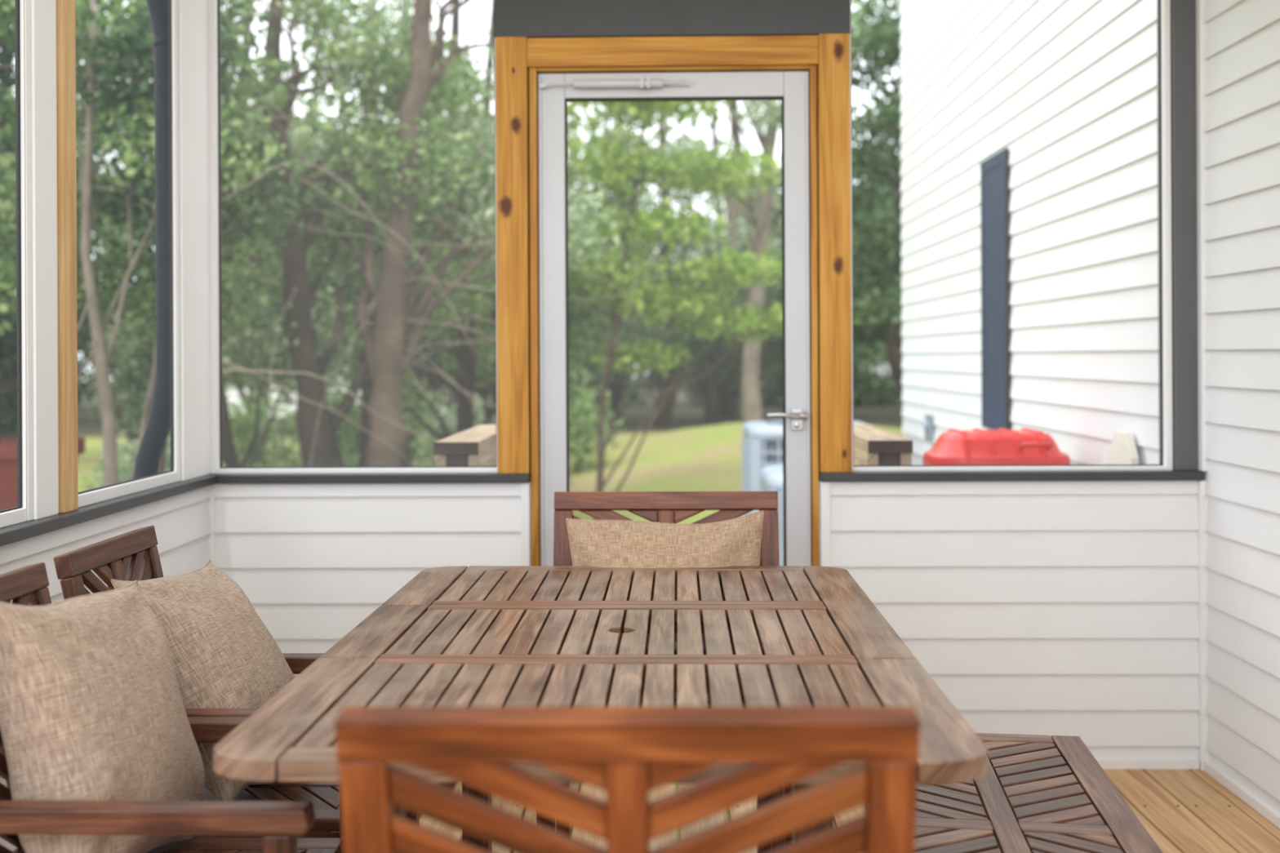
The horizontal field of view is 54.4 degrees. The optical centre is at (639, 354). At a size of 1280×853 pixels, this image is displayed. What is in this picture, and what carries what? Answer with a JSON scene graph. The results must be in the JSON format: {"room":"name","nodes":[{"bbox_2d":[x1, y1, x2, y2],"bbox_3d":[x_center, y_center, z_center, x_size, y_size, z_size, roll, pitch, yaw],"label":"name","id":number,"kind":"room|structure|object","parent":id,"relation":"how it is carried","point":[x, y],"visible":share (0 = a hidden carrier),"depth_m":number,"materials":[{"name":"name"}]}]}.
{"room":"sunroom","nodes":[
{"label":"sunroom","id":0,"kind":"room"},
{"bbox_2d":[0,485,212,851],"bbox_3d":[-1.400,0.839,1.210,0.115,0.896,5.170,0,0,1],"label":"wall","id":1,"kind":"structure","parent":0,"point":[181,522],"depth_m":3.31,"materials":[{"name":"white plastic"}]},
{"bbox_2d":[0,0,26,528],"bbox_3d":[-1.363,-0.439,2.032,0.016,1.606,1.371,0,0,1],"label":"window","id":2,"kind":"structure","parent":1,"relation":"in","point":[12,516],"depth_m":2.71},
{"bbox_2d":[23,0,58,520],"bbox_3d":[-1.343,-0.440,2.789,0.024,1.607,0.139,0,0,1],"label":"window frame","id":3,"kind":"structure","parent":1,"relation":"attached to","point":[39,15],"depth_m":2.77,"materials":[{"name":"white wood"}]},
{"bbox_2d":[56,0,78,512],"bbox_3d":[-1.339,-0.440,2.894,0.028,1.607,0.067,0,0,1],"label":"trim","id":4,"kind":"structure","parent":1,"relation":"attached to","point":[65,9],"depth_m":2.88,"materials":[{"name":"brown wood"}]},
{"bbox_2d":[0,474,217,546],"bbox_3d":[-1.407,0.378,1.210,0.165,0.027,5.170,0,0,1],"label":"trim","id":5,"kind":"structure","parent":1,"relation":"on","point":[28,529],"depth_m":2.98,"materials":[{"name":"grey wood"}]},
{"bbox_2d":[78,0,177,507],"bbox_3d":[-1.341,-0.439,3.245,0.016,1.606,0.630,0,0,1],"label":"window","id":6,"kind":"structure","parent":1,"relation":"in","point":[97,495],"depth_m":3.55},
{"bbox_2d":[133,0,170,479],"bbox_3d":[-1.439,0.070,3.653,0.175,2.875,0.079,0,0,1],"label":"downspout","id":7,"kind":"object","parent":1,"relation":"attached to","point":[157,428],"visible":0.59,"depth_m":3.62,"materials":[{"name":"grey metal"}]},
{"bbox_2d":[174,0,211,481],"bbox_3d":[-1.327,-0.440,3.728,0.024,1.607,0.333,0,0,1],"label":"corner post","id":8,"kind":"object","parent":1,"relation":"attached to","point":[192,103],"depth_m":3.66,"materials":[{"name":"white wood"}]},
{"bbox_2d":[214,480,1199,758],"bbox_3d":[0.146,0.831,3.811,3.112,0.896,0.115,0,0,1],"label":"wall","id":9,"kind":"structure","parent":0,"point":[1067,608],"depth_m":3.74,"materials":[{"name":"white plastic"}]},
{"bbox_2d":[208,484,216,565],"bbox_3d":[-1.299,0.824,3.783,0.021,0.865,0.021,0,0,1],"label":"trim","id":10,"kind":"structure","parent":9,"relation":"attached to","point":[211,501],"depth_m":3.77,"materials":[{"name":"white wood"}]},
{"bbox_2d":[208,0,497,473],"bbox_3d":[-0.876,-0.441,3.817,0.882,1.606,0.050,0,0,1],"label":"window","id":11,"kind":"structure","parent":9,"relation":"in","point":[217,467],"depth_m":3.80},
{"bbox_2d":[208,471,530,484],"bbox_3d":[-0.822,0.375,3.833,0.981,0.027,0.165,0,0,1],"label":"trim","id":12,"kind":"structure","parent":9,"relation":"on","point":[426,477],"depth_m":3.75,"materials":[{"name":"grey wood"}]},
{"bbox_2d":[520,482,530,565],"bbox_3d":[-0.345,0.819,3.765,0.026,0.865,0.021,0,0,1],"label":"trim","id":13,"kind":"structure","parent":9,"relation":"attached to","point":[525,487],"depth_m":3.75,"materials":[{"name":"white wood"}]},
{"bbox_2d":[494,0,850,37],"bbox_3d":[0.097,-1.167,3.814,1.075,0.407,0.110,0,0,1],"label":"beam","id":14,"kind":"structure","parent":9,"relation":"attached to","point":[513,18],"depth_m":3.76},
{"bbox_2d":[495,33,852,566],"bbox_3d":[0.104,0.143,3.809,1.067,2.213,0.120,0,0,1],"label":"door frame","id":15,"kind":"structure","parent":9,"relation":"attached to","point":[519,60],"depth_m":3.76,"materials":[{"name":"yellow wood"}]},
{"bbox_2d":[537,71,811,567],"bbox_3d":[0.106,0.191,3.765,0.824,2.098,0.098,0,0,1],"label":"door","id":16,"kind":"structure","parent":9,"relation":"in","point":[555,91],"depth_m":3.78,"materials":[{"name":"white metal"}]},
{"bbox_2d":[820,481,830,566],"bbox_3d":[0.560,0.815,3.749,0.028,0.865,0.021,0,0,1],"label":"trim","id":17,"kind":"structure","parent":9,"relation":"attached to","point":[824,486],"depth_m":3.74,"materials":[{"name":"white wood"}]},
{"bbox_2d":[818,470,1203,481],"bbox_3d":[1.111,0.365,3.798,1.137,0.027,0.165,0,0,1],"label":"trim","id":18,"kind":"structure","parent":9,"relation":"on","point":[1118,475],"depth_m":3.72,"materials":[{"name":"grey wood"}]},
{"bbox_2d":[849,0,1173,471],"bbox_3d":[1.119,-0.452,3.781,0.966,1.606,0.050,0,0,1],"label":"window","id":19,"kind":"structure","parent":9,"relation":"in","point":[1163,6],"depth_m":3.76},
{"bbox_2d":[1095,758,1199,769],"bbox_3d":[0.192,1.234,3.757,2.962,0.030,0.020,0,0,1],"label":"baseboard","id":20,"kind":"structure","parent":9,"relation":"attached to","point":[1105,763],"depth_m":3.72,"materials":[{"name":"white wood"}]},
{"bbox_2d":[418,768,1279,852],"bbox_3d":[0.091,1.266,1.184,3.132,0.036,5.370,0,0,1],"label":"floor","id":21,"kind":"structure","parent":0,"point":[1182,811],"depth_m":3.35,"materials":[{"name":"brown wood"}]},
{"bbox_2d":[0,562,343,852],"bbox_3d":[-0.750,0.804,1.939,0.598,0.901,0.447,0,0,1],"label":"armchair","id":22,"kind":"object","parent":21,"relation":"on","point":[279,823],"visible":0.34,"depth_m":1.72,"materials":[{"name":"brown wood"}]},
{"bbox_2d":[0,580,204,852],"bbox_3d":[-0.839,0.589,1.954,0.234,0.473,0.432,0,0,9],"label":"throw pillow","id":23,"kind":"object","parent":22,"relation":"on","point":[92,708],"visible":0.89,"depth_m":1.84,"materials":[{"name":"beige fabric"}]},
{"bbox_2d":[53,525,418,838],"bbox_3d":[-0.742,0.803,2.397,0.598,0.901,0.447,0,0,1],"label":"armchair","id":24,"kind":"object","parent":21,"relation":"on","point":[133,555],"visible":0.21,"depth_m":2.34,"materials":[{"name":"brown wood"}]},
{"bbox_2d":[110,560,295,800],"bbox_3d":[-0.808,0.616,2.405,0.295,0.421,0.392,0,0,12],"label":"throw pillow","id":25,"kind":"object","parent":24,"relation":"on","point":[224,655],"visible":0.46,"depth_m":2.30,"materials":[{"name":"beige fabric"}]},
{"bbox_2d":[213,565,988,852],"bbox_3d":[-0.032,0.875,2.240,0.988,0.750,1.417,0,0,2],"label":"dining table","id":26,"kind":"object","parent":21,"relation":"on","point":[456,635],"visible":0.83,"depth_m":2.05,"materials":[{"name":"brown wood"}]},
{"bbox_2d":[334,706,919,852],"bbox_3d":[-0.006,0.800,1.479,0.570,0.901,0.543,0,0,1],"label":"dining chair","id":27,"kind":"object","parent":21,"relation":"on","point":[627,753],"visible":1,"depth_m":1.23,"materials":[{"name":"orange wood"}]},
{"bbox_2d":[536,491,791,845],"bbox_3d":[0.064,0.799,2.931,0.570,0.901,0.543,0,0,1],"label":"dining chair","id":28,"kind":"object","parent":21,"relation":"on","point":[673,507],"visible":0.11,"depth_m":3.17,"materials":[{"name":"red wood"}]},
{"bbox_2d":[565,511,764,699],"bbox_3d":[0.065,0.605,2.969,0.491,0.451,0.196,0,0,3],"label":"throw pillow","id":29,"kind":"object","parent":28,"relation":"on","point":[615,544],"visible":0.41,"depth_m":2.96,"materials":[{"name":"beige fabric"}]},
{"bbox_2d":[914,733,1162,852],"bbox_3d":[0.621,1.022,2.109,0.460,0.450,1.040,0,0,8],"label":"bench","id":30,"kind":"object","parent":21,"relation":"on","point":[1038,793],"visible":0.63,"depth_m":2.19,"materials":[{"name":"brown wood"}]},
{"bbox_2d":[899,0,1279,813],"bbox_3d":[3.173,-1.192,3.168,3.015,5.550,10.450,0,0,1],"label":"wall","id":31,"kind":"structure","parent":0,"point":[1068,87],"depth_m":4.52,"materials":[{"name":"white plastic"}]},
{"bbox_2d":[923,414,933,442],"bbox_3d":[1.728,0.441,7.470,0.045,0.160,0.120,0,0,1],"label":"utility meter","id":32,"kind":"object","parent":31,"relation":"attached to","point":[928,423],"visible":1,"depth_m":7.41,"materials":[{"name":"grey metal"}]},
{"bbox_2d":[980,148,1010,429],"bbox_3d":[1.711,-0.299,6.000,0.019,1.320,0.444,0,0,1],"label":"shutter","id":33,"kind":"object","parent":31,"relation":"attached to","point":[994,171],"visible":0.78,"depth_m":5.97,"materials":[{"name":"blue plastic"}]},
{"bbox_2d":[1156,0,1198,471],"bbox_3d":[1.640,-0.515,3.799,0.073,1.727,0.125,0,0,1],"label":"trim","id":34,"kind":"structure","parent":31,"relation":"attached to","point":[1183,12],"depth_m":3.74,"materials":[{"name":"grey wood"}]},
{"bbox_2d":[1195,0,1209,770],"bbox_3d":[1.683,-0.069,3.773,0.028,2.620,0.135,0,0,1],"label":"trim","id":35,"kind":"structure","parent":31,"relation":"attached to","point":[1201,64],"depth_m":3.71,"materials":[{"name":"white wood"}]},
{"bbox_2d":[1204,760,1279,829],"bbox_3d":[1.645,1.226,1.141,0.022,0.030,5.140,0,0,1],"label":"baseboard","id":36,"kind":"structure","parent":31,"relation":"attached to","point":[1268,813],"depth_m":3.46,"materials":[{"name":"white wood"}]},
{"label":"outside","id":37,"kind":"structure","parent":0,"visible":0},
{"bbox_2d":[77,377,903,839],"bbox_3d":[0.663,1.291,36.494,90.000,0.651,97.000,0,0,1],"label":"ground","id":38,"kind":"structure","parent":37,"point":[691,455],"depth_m":16.75,"materials":[{"name":"green plant"}]},
{"bbox_2d":[0,96,15,147],"bbox_3d":[-10.706,-2.366,16.943,4.299,8.019,3.805,0,0,16],"label":"tree","id":39,"kind":"object","parent":38,"relation":"on","point":[2,97],"visible":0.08,"depth_m":17.28,"materials":[{"name":"green plant"}]},
{"bbox_2d":[0,436,85,511],"bbox_3d":[-4.196,1.082,8.277,0.800,1.020,0.720,0,0,1],"label":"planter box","id":40,"kind":"object","parent":38,"relation":"on","point":[8,446],"visible":0.19,"depth_m":7.97,"materials":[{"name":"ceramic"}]},
{"bbox_2d":[13,142,92,378],"bbox_3d":[-16.434,-3.611,30.194,5.709,10.580,5.400,0,0,1],"label":"tree","id":41,"kind":"object","parent":38,"relation":"on","point":[82,376],"visible":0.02,"depth_m":31.65,"materials":[{"name":"green plant"}]},
{"bbox_2d":[0,3,122,437],"bbox_3d":[-9.017,-2.630,18.038,4.158,8.534,3.165,0,0,-18],"label":"tree","id":42,"kind":"object","parent":38,"relation":"on","point":[6,384],"visible":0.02,"depth_m":17.89,"materials":[{"name":"green plant"}]},
{"bbox_2d":[12,91,127,367],"bbox_3d":[-14.709,-3.341,29.618,5.847,10.030,5.583,0,0,1],"label":"tree","id":43,"kind":"object","parent":38,"relation":"on","point":[95,159],"visible":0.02,"depth_m":28.95,"materials":[{"name":"green plant"}]},
{"bbox_2d":[0,32,152,431],"bbox_3d":[-4.731,-1.179,8.047,3.928,5.561,3.285,0,0,-8],"label":"tree","id":44,"kind":"object","parent":38,"relation":"on","point":[6,205],"visible":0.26,"depth_m":7.76,"materials":[{"name":"green plant"}]},
{"bbox_2d":[0,0,155,437],"bbox_3d":[-5.387,-1.395,10.175,4.357,6.026,3.802,0,0,22],"label":"tree","id":45,"kind":"object","parent":38,"relation":"on","point":[6,56],"visible":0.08,"depth_m":9.66,"materials":[{"name":"green plant"}]},
{"bbox_2d":[77,353,97,408],"bbox_3d":[-17.855,-0.362,37.234,3.451,4.625,3.961,0,0,-26],"label":"bush","id":46,"kind":"object","parent":38,"relation":"on","point":[82,384],"visible":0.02,"depth_m":38.08,"materials":[{"name":"green plant"}]},
{"bbox_2d":[89,342,129,382],"bbox_3d":[-15.707,-0.004,40.102,4.422,3.342,3.100,0,0,1],"label":"bush","id":47,"kind":"object","parent":38,"relation":"on","point":[111,368],"visible":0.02,"depth_m":39.30,"materials":[{"name":"green plant"}]},
{"bbox_2d":[4,13,297,455],"bbox_3d":[-7.091,-2.384,18.225,4.486,8.026,3.648,0,0,11],"label":"tree","id":48,"kind":"object","parent":38,"relation":"on","point":[227,349],"visible":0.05,"depth_m":17.86,"materials":[{"name":"green plant"}]},
{"bbox_2d":[78,426,239,489],"bbox_3d":[-5.256,1.241,13.546,1.624,0.975,1.438,0,0,13],"label":"bush","id":49,"kind":"object","parent":38,"relation":"on","point":[124,472],"visible":0.16,"depth_m":13.26,"materials":[{"name":"green plant"}]},
{"bbox_2d":[93,217,277,370],"bbox_3d":[-11.401,-3.350,32.536,5.534,10.048,5.146,0,0,5],"label":"tree","id":50,"kind":"object","parent":38,"relation":"on","point":[275,265],"visible":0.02,"depth_m":32.28,"materials":[{"name":"green plant"}]},
{"bbox_2d":[0,0,426,486],"bbox_3d":[-2.893,-0.534,7.471,3.016,4.250,2.976,0,0,1],"label":"tree","id":51,"kind":"object","parent":38,"relation":"on","point":[87,276],"visible":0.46,"depth_m":7.67,"materials":[{"name":"green plant"}]},
{"bbox_2d":[100,1,358,465],"bbox_3d":[-5.757,-2.397,17.826,3.652,8.011,3.582,0,0,1],"label":"tree","id":52,"kind":"object","parent":38,"relation":"on","point":[252,258],"visible":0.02,"depth_m":17.85,"materials":[{"name":"green plant"}]},
{"bbox_2d":[77,0,417,466],"bbox_3d":[-3.043,-0.839,9.697,2.621,4.869,1.982,0,0,1],"label":"tree","id":53,"kind":"object","parent":38,"relation":"on","point":[124,379],"visible":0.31,"depth_m":9.24,"materials":[{"name":"green plant"}]},
{"bbox_2d":[75,0,437,473],"bbox_3d":[-2.293,-0.443,7.553,2.797,4.059,2.123,0,0,-2],"label":"tree","id":54,"kind":"object","parent":38,"relation":"on","point":[141,66],"visible":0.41,"depth_m":7.51,"materials":[{"name":"green plant"}]},
{"bbox_2d":[227,391,302,466],"bbox_3d":[-4.419,1.113,14.621,1.671,1.459,1.235,0,0,1],"label":"bush","id":55,"kind":"object","parent":38,"relation":"on","point":[291,453],"visible":0.41,"depth_m":14.50,"materials":[{"name":"green plant"}]},
{"bbox_2d":[221,35,337,359],"bbox_3d":[-9.547,-3.366,32.562,6.060,10.030,4.937,0,0,-4],"label":"tree","id":56,"kind":"object","parent":38,"relation":"on","point":[291,71],"visible":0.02,"depth_m":32.58,"materials":[{"name":"green plant"}]},
{"bbox_2d":[77,0,495,466],"bbox_3d":[-2.337,-0.975,9.423,3.558,5.122,2.922,0,0,40],"label":"tree","id":57,"kind":"object","parent":38,"relation":"on","point":[299,288],"visible":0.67,"depth_m":9.31,"materials":[{"name":"green plant"}]},
{"bbox_2d":[224,360,361,423],"bbox_3d":[-7.513,0.849,25.639,4.445,1.520,1.800,0,0,1],"label":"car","id":58,"kind":"object","parent":38,"relation":"on","point":[232,399],"visible":0.02,"depth_m":24.78,"materials":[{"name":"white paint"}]},
{"bbox_2d":[288,377,361,466],"bbox_3d":[-3.740,0.950,15.809,1.378,1.338,1.552,0,0,1],"label":"bush","id":59,"kind":"object","parent":38,"relation":"on","point":[340,388],"visible":0.02,"depth_m":15.83,"materials":[{"name":"green plant"}]},
{"bbox_2d":[231,3,434,364],"bbox_3d":[-7.462,-3.384,29.225,6.591,10.023,5.327,0,0,-9],"label":"tree","id":60,"kind":"object","parent":38,"relation":"on","point":[270,265],"visible":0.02,"depth_m":29.09,"materials":[{"name":"green plant"}]},
{"bbox_2d":[220,0,494,466],"bbox_3d":[-2.453,-1.206,11.539,3.385,6.426,2.682,0,0,-2],"label":"tree","id":61,"kind":"object","parent":38,"relation":"on","point":[366,388],"visible":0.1,"depth_m":11.47,"materials":[{"name":"green plant"}]},
{"bbox_2d":[242,0,495,466],"bbox_3d":[-3.598,-2.406,17.830,4.889,8.028,3.202,0,0,-31],"label":"tree","id":62,"kind":"object","parent":38,"relation":"on","point":[420,373],"visible":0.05,"depth_m":17.60,"materials":[{"name":"green plant"}]},
{"bbox_2d":[293,378,445,466],"bbox_3d":[-2.986,0.928,13.670,1.630,1.324,1.276,0,0,15],"label":"bush","id":63,"kind":"object","parent":38,"relation":"on","point":[351,447],"visible":0.25,"depth_m":13.67,"materials":[{"name":"green plant"}]},
{"bbox_2d":[115,0,670,491],"bbox_3d":[-1.936,-1.290,9.385,3.620,6.375,3.796,0,0,37],"label":"tree","id":64,"kind":"object","parent":38,"relation":"on","point":[396,314],"visible":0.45,"depth_m":9.32,"materials":[{"name":"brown plant"}]},
{"bbox_2d":[263,0,635,439],"bbox_3d":[-1.867,-1.416,12.364,3.666,6.013,2.766,0,0,-3],"label":"tree","id":65,"kind":"object","parent":38,"relation":"on","point":[468,359],"visible":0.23,"depth_m":12.44,"materials":[{"name":"green plant"}]},
{"bbox_2d":[406,393,496,466],"bbox_3d":[-1.854,1.012,14.826,1.936,1.174,1.024,0,0,16],"label":"bush","id":66,"kind":"object","parent":38,"relation":"on","point":[428,443],"visible":0.23,"depth_m":14.78,"materials":[{"name":"green plant"}]},
{"bbox_2d":[424,34,493,408],"bbox_3d":[-4.811,-3.396,32.883,5.858,10.025,4.889,0,0,4],"label":"tree","id":67,"kind":"object","parent":38,"relation":"on","point":[482,388],"visible":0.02,"depth_m":32.66,"materials":[{"name":"green plant"}]},
{"bbox_2d":[426,362,493,405],"bbox_3d":[-5.955,-0.227,38.821,4.249,4.006,3.629,0,0,11],"label":"bush","id":68,"kind":"object","parent":38,"relation":"on","point":[481,393],"visible":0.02,"depth_m":38.72,"materials":[{"name":"green plant"}]},
{"bbox_2d":[433,424,496,466],"bbox_3d":[-0.578,0.927,4.491,0.143,1.292,1.000,0,0,1],"label":"stair railing","id":69,"kind":"object","parent":38,"relation":"on","point":[476,446],"visible":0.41,"depth_m":4.02,"materials":[{"name":"grey wood"}]},
{"bbox_2d":[356,0,670,424],"bbox_3d":[-2.024,-2.657,18.034,4.636,8.486,3.885,0,0,1],"label":"tree","id":70,"kind":"object","parent":38,"relation":"on","point":[489,63],"visible":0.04,"depth_m":17.90,"materials":[{"name":"green plant"}]},
{"bbox_2d":[429,121,659,400],"bbox_3d":[-2.007,-3.647,29.157,6.544,10.504,5.338,0,0,4],"label":"tree","id":71,"kind":"object","parent":38,"relation":"on","point":[614,375],"visible":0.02,"depth_m":27.92,"materials":[{"name":"green plant"}]},
{"bbox_2d":[568,369,626,474],"bbox_3d":[-1.035,0.962,15.623,1.724,1.540,1.398,0,0,-26],"label":"bush","id":72,"kind":"object","parent":38,"relation":"on","point":[579,409],"visible":0.44,"depth_m":15.58,"materials":[{"name":"green plant"}]},
{"bbox_2d":[568,324,656,407],"bbox_3d":[-1.560,-0.266,38.464,3.886,4.787,3.506,0,0,-11],"label":"bush","id":73,"kind":"object","parent":38,"relation":"on","point":[634,397],"visible":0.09,"depth_m":37.57,"materials":[{"name":"green plant"}]},
{"bbox_2d":[567,111,751,422],"bbox_3d":[-0.428,-3.426,29.087,6.126,10.035,4.751,0,0,1],"label":"tree","id":74,"kind":"object","parent":38,"relation":"on","point":[615,392],"visible":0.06,"depth_m":28.69,"materials":[{"name":"green plant"}]},
{"bbox_2d":[478,93,858,519],"bbox_3d":[0.163,-0.911,11.445,3.739,4.976,1.560,0,0,-7],"label":"tree","id":75,"kind":"object","parent":38,"relation":"on","point":[615,348],"visible":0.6,"depth_m":11.45,"materials":[{"name":"green plant"}]},
{"bbox_2d":[568,111,769,428],"bbox_3d":[0.405,-2.450,26.379,4.704,8.120,3.848,0,0,-7],"label":"tree","id":76,"kind":"object","parent":38,"relation":"on","point":[663,420],"visible":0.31,"depth_m":26.18,"materials":[{"name":"green plant"}]},
{"bbox_2d":[635,280,746,404],"bbox_3d":[1.793,-0.506,38.473,3.357,4.164,3.979,0,0,-42],"label":"bush","id":77,"kind":"object","parent":38,"relation":"on","point":[646,377],"visible":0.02,"depth_m":38.60,"materials":[{"name":"green plant"}]},
{"bbox_2d":[606,106,782,423],"bbox_3d":[1.484,-2.550,27.592,4.679,8.262,3.392,0,0,-14],"label":"tree","id":78,"kind":"object","parent":38,"relation":"on","point":[711,415],"visible":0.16,"depth_m":27.58,"materials":[{"name":"green plant"}]},
{"bbox_2d":[612,100,782,418],"bbox_3d":[1.853,-3.433,29.997,6.034,10.027,5.218,0,0,-4],"label":"tree","id":79,"kind":"object","parent":38,"relation":"on","point":[728,387],"visible":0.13,"depth_m":29.43,"materials":[{"name":"green plant"}]},
{"bbox_2d":[685,366,782,407],"bbox_3d":[3.494,-0.200,37.565,4.461,3.956,3.704,0,0,1],"label":"bush","id":80,"kind":"object","parent":38,"relation":"on","point":[771,393],"visible":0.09,"depth_m":36.89,"materials":[{"name":"green plant"}]},
{"bbox_2d":[596,1,897,423],"bbox_3d":[1.530,-1.942,17.553,4.342,7.010,2.946,0,0,16],"label":"tree","id":81,"kind":"object","parent":38,"relation":"on","point":[761,224],"visible":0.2,"depth_m":17.39,"materials":[{"name":"green plant"}]},
{"bbox_2d":[759,465,783,565],"bbox_3d":[0.988,1.065,6.282,0.722,1.000,0.722,0,0,1],"label":"air conditioner","id":82,"kind":"object","parent":38,"relation":"on","point":[771,479],"visible":0.06,"depth_m":5.99,"materials":[{"name":"grey metal"}]},
{"bbox_2d":[742,419,872,516],"bbox_3d":[1.078,0.994,7.981,0.802,1.140,0.802,0,0,1],"label":"air conditioner","id":83,"kind":"object","parent":38,"relation":"on","point":[762,441],"visible":0.17,"depth_m":7.62,"materials":[{"name":"grey metal"}]},
{"bbox_2d":[766,419,782,424],"bbox_3d":[1.076,0.439,7.982,0.532,0.030,0.532,0,0,1],"label":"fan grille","id":84,"kind":"object","parent":83,"relation":"attached to","point":[776,421],"depth_m":7.98,"materials":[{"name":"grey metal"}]},
{"bbox_2d":[720,138,902,381],"bbox_3d":[4.645,-3.726,30.587,5.768,10.593,4.899,0,0,1],"label":"tree","id":85,"kind":"object","parent":38,"relation":"on","point":[778,213],"visible":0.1,"depth_m":30.05,"materials":[{"name":"green plant"}]},
{"bbox_2d":[722,182,902,377],"bbox_3d":[3.854,-2.938,27.087,4.656,8.996,3.200,0,0,16],"label":"tree","id":86,"kind":"object","parent":38,"relation":"on","point":[881,213],"visible":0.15,"depth_m":26.50,"materials":[{"name":"green plant"}]},
{"bbox_2d":[778,0,902,403],"bbox_3d":[3.265,-2.688,14.453,3.874,8.505,2.995,0,0,9],"label":"tree","id":87,"kind":"object","parent":38,"relation":"on","point":[887,120],"visible":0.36,"depth_m":14.38,"materials":[{"name":"green plant"}]},
{"bbox_2d":[851,0,902,370],"bbox_3d":[5.041,-2.665,19.875,5.238,8.445,4.026,0,0,7],"label":"conifer","id":88,"kind":"object","parent":38,"relation":"on","point":[868,9],"visible":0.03,"depth_m":19.44,"materials":[{"name":"green plant"}]},
{"bbox_2d":[852,134,902,357],"bbox_3d":[7.027,-3.462,29.473,5.807,10.016,4.971,0,0,5],"label":"tree","id":89,"kind":"object","parent":38,"relation":"on","point":[884,267],"visible":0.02,"depth_m":28.89,"materials":[{"name":"green plant"}]},
{"bbox_2d":[853,297,902,407],"bbox_3d":[6.183,0.057,37.337,4.106,4.484,3.618,0,0,1],"label":"bush","id":90,"kind":"object","parent":38,"relation":"on","point":[864,393],"visible":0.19,"depth_m":36.47,"materials":[{"name":"green plant"}]},
{"bbox_2d":[856,286,902,379],"bbox_3d":[9.819,-1.281,45.831,8.800,5.600,6.600,0,0,1],"label":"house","id":91,"kind":"structure","parent":38,"relation":"on","point":[880,368],"depth_m":42.83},
{"bbox_2d":[853,423,912,465],"bbox_3d":[0.811,0.920,4.466,0.142,1.292,1.000,0,0,1],"label":"stair railing","id":92,"kind":"object","parent":38,"relation":"on","point":[873,446],"visible":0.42,"depth_m":4.00,"materials":[{"name":"grey wood"}]},
{"bbox_2d":[875,333,902,404],"bbox_3d":[9.050,-0.391,37.952,3.962,4.453,3.374,0,0,-16],"label":"bush","id":93,"kind":"object","parent":38,"relation":"on","point":[884,371],"visible":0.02,"depth_m":38.24,"materials":[{"name":"green plant"}]},
{"bbox_2d":[922,427,1071,465],"bbox_3d":[1.352,0.924,4.708,0.524,1.279,0.378,0,0,1],"label":"grill","id":94,"kind":"object","parent":38,"relation":"on","point":[1024,446],"visible":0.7,"depth_m":4.59,"materials":[{"name":"red metal"}]},
{"bbox_2d":[1105,431,1138,464],"bbox_3d":[1.609,0.915,4.292,0.154,1.294,0.240,0,0,1],"label":"board","id":95,"kind":"object","parent":38,"relation":"on","point":[1122,450],"visible":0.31,"depth_m":4.26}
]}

